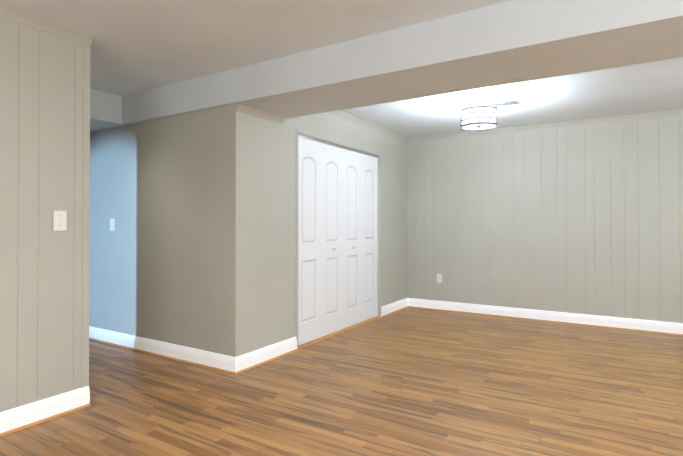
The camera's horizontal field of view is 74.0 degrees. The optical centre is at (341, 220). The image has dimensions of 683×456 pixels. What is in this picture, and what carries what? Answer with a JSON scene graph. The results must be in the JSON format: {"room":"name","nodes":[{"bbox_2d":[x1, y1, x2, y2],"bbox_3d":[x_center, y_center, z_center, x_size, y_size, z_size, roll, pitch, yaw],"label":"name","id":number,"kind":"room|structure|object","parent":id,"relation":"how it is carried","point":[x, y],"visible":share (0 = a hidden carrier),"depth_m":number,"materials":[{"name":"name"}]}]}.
{"room":"empty basement room","nodes":[
{"label":"empty basement room","id":0,"kind":"room"},
{"bbox_2d":[0,17,89,411],"bbox_3d":[-2.910,-0.004,1.226,0.140,2.460,4.380,0,0,32],"label":"wall","id":1,"kind":"structure","parent":0,"point":[41,126],"depth_m":2.79,"materials":[{"name":"beige wood"}]},
{"bbox_2d":[0,386,90,436],"bbox_3d":[-2.829,1.160,1.185,0.030,0.130,4.350,0,0,32],"label":"baseboard","id":2,"kind":"structure","parent":1,"relation":"attached to","point":[17,417],"depth_m":2.79,"materials":[{"name":"white wood"}]},
{"bbox_2d":[0,6,92,387],"bbox_3d":[-2.833,-0.070,1.179,0.040,2.330,4.380,0,0,32],"label":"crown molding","id":3,"kind":"structure","parent":1,"relation":"attached to","point":[28,20],"depth_m":3.02,"materials":[{"name":"paint"}]},
{"bbox_2d":[53,211,66,230],"bbox_3d":[-1.791,0.003,2.885,0.006,0.128,0.080,0,0,32],"label":"light switch","id":4,"kind":"object","parent":1,"relation":"attached to","point":[56,223],"visible":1,"depth_m":2.88,"materials":[{"name":"white plastic"}]},
{"bbox_2d":[89,105,247,356],"bbox_3d":[-2.251,0.021,4.640,3.350,2.460,0.140,0,0,32],"label":"wall","id":5,"kind":"structure","parent":0,"point":[168,261],"depth_m":4.10,"materials":[{"name":"paint"}]},
{"bbox_2d":[110,219,114,230],"bbox_3d":[-2.324,0.045,4.599,0.076,0.122,0.006,0,0,32],"label":"light switch","id":6,"kind":"object","parent":5,"relation":"attached to","point":[112,226],"visible":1,"depth_m":4.59,"materials":[{"name":"white plastic"}]},
{"bbox_2d":[89,326,237,374],"bbox_3d":[-2.283,1.185,4.551,3.380,0.130,0.030,0,0,32],"label":"baseboard","id":7,"kind":"structure","parent":5,"relation":"attached to","point":[211,360],"depth_m":4.11,"materials":[{"name":"white wood"}]},
{"bbox_2d":[248,112,406,352],"bbox_3d":[0.029,0.025,5.276,0.140,2.460,3.340,0,0,32],"label":"wall","id":8,"kind":"structure","parent":0,"point":[271,232],"depth_m":4.24,"materials":[{"name":"paint"}]},
{"bbox_2d":[236,336,297,373],"bbox_3d":[-0.643,1.181,4.017,0.030,0.130,0.814,0,0,32],"label":"baseboard","id":9,"kind":"structure","parent":8,"relation":"attached to","point":[247,361],"depth_m":3.98,"materials":[{"name":"white wood"}]},
{"bbox_2d":[236,104,408,142],"bbox_3d":[0.052,-1.046,5.151,0.038,0.320,3.420,0,0,32],"label":"crown molding","id":10,"kind":"structure","parent":8,"relation":"attached to","point":[259,113],"depth_m":5.00,"materials":[{"name":"paint"}]},
{"bbox_2d":[298,137,377,345],"bbox_3d":[0.021,0.202,5.162,0.075,2.066,1.728,0,0,32],"label":"closet doors","id":11,"kind":"structure","parent":8,"relation":"in","point":[337,239],"depth_m":5.03,"materials":[{"name":"white wood"}]},
{"bbox_2d":[296,128,380,348],"bbox_3d":[-0.018,0.186,5.186,0.152,2.138,1.816,0,0,32],"label":"door frame","id":12,"kind":"structure","parent":8,"relation":"attached to","point":[325,140],"depth_m":5.05,"materials":[{"name":"paint"}]},
{"bbox_2d":[381,298,408,316],"bbox_3d":[0.746,1.198,6.264,0.030,0.130,0.830,0,0,32],"label":"baseboard","id":13,"kind":"structure","parent":8,"relation":"attached to","point":[391,308],"depth_m":6.23,"materials":[{"name":"white wood"}]},
{"bbox_2d":[0,307,682,455],"bbox_3d":[-0.424,1.284,2.308,9.180,0.100,9.130,0,0,32],"label":"floor","id":14,"kind":"structure","parent":0,"point":[409,381],"depth_m":3.16,"materials":[{"name":"laminate"}]},
{"bbox_2d":[0,0,682,137],"bbox_3d":[-0.424,-1.286,2.326,9.180,0.120,9.130,0,0,32],"label":"ceiling","id":15,"kind":"structure","parent":0,"point":[137,46],"depth_m":3.27,"materials":[{"name":"paint"}]},
{"bbox_2d":[90,89,125,131],"bbox_3d":[-3.177,-1.075,4.556,1.870,0.270,0.990,0,0,32],"label":"soffit beam","id":16,"kind":"structure","parent":15,"relation":"attached to","point":[105,110],"depth_m":4.32,"materials":[{"name":"paint"}]},
{"bbox_2d":[122,0,682,124],"bbox_3d":[1.011,-1.087,2.869,7.030,0.270,0.655,0,0,32],"label":"beam","id":17,"kind":"structure","parent":15,"relation":"attached to","point":[511,41],"depth_m":2.86,"materials":[{"name":"paint"}]},
{"bbox_2d":[460,96,497,130],"bbox_3d":[1.358,-1.062,4.485,0.367,0.297,0.363,0,0,32],"label":"ceiling light fixture","id":18,"kind":"object","parent":15,"relation":"attached to","point":[478,117],"visible":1,"depth_m":4.37,"materials":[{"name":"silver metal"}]},
{"bbox_2d":[474,99,521,106],"bbox_3d":[1.621,-1.205,4.712,0.440,0.007,0.200,0,0,32],"label":"ceiling vent","id":19,"kind":"object","parent":15,"relation":"in","point":[507,103],"visible":0.67,"depth_m":4.67,"materials":[{"name":"grey"}]},
{"bbox_2d":[407,115,682,322],"bbox_3d":[2.913,0.027,5.538,6.890,2.460,0.140,0,0,32],"label":"wall","id":20,"kind":"structure","parent":0,"point":[584,219],"depth_m":5.62,"materials":[{"name":"beige wood"}]},
{"bbox_2d":[437,274,441,282],"bbox_3d":[1.380,0.819,6.393,0.076,0.122,0.008,0,0,32],"label":"outlet","id":21,"kind":"object","parent":20,"relation":"attached to","point":[439,278],"visible":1,"depth_m":6.39,"materials":[{"name":"white plastic"}]},
{"bbox_2d":[408,298,682,335],"bbox_3d":[3.311,1.190,5.184,5.530,0.130,0.030,0,0,32],"label":"baseboard","id":22,"kind":"structure","parent":20,"relation":"attached to","point":[662,327],"depth_m":5.60,"materials":[{"name":"white wood"}]},
{"bbox_2d":[409,109,682,141],"bbox_3d":[3.317,-1.180,5.192,5.550,0.050,0.038,0,0,32],"label":"crown molding","id":23,"kind":"structure","parent":20,"relation":"attached to","point":[673,112],"depth_m":5.60,"materials":[{"name":"paint"}]}
]}

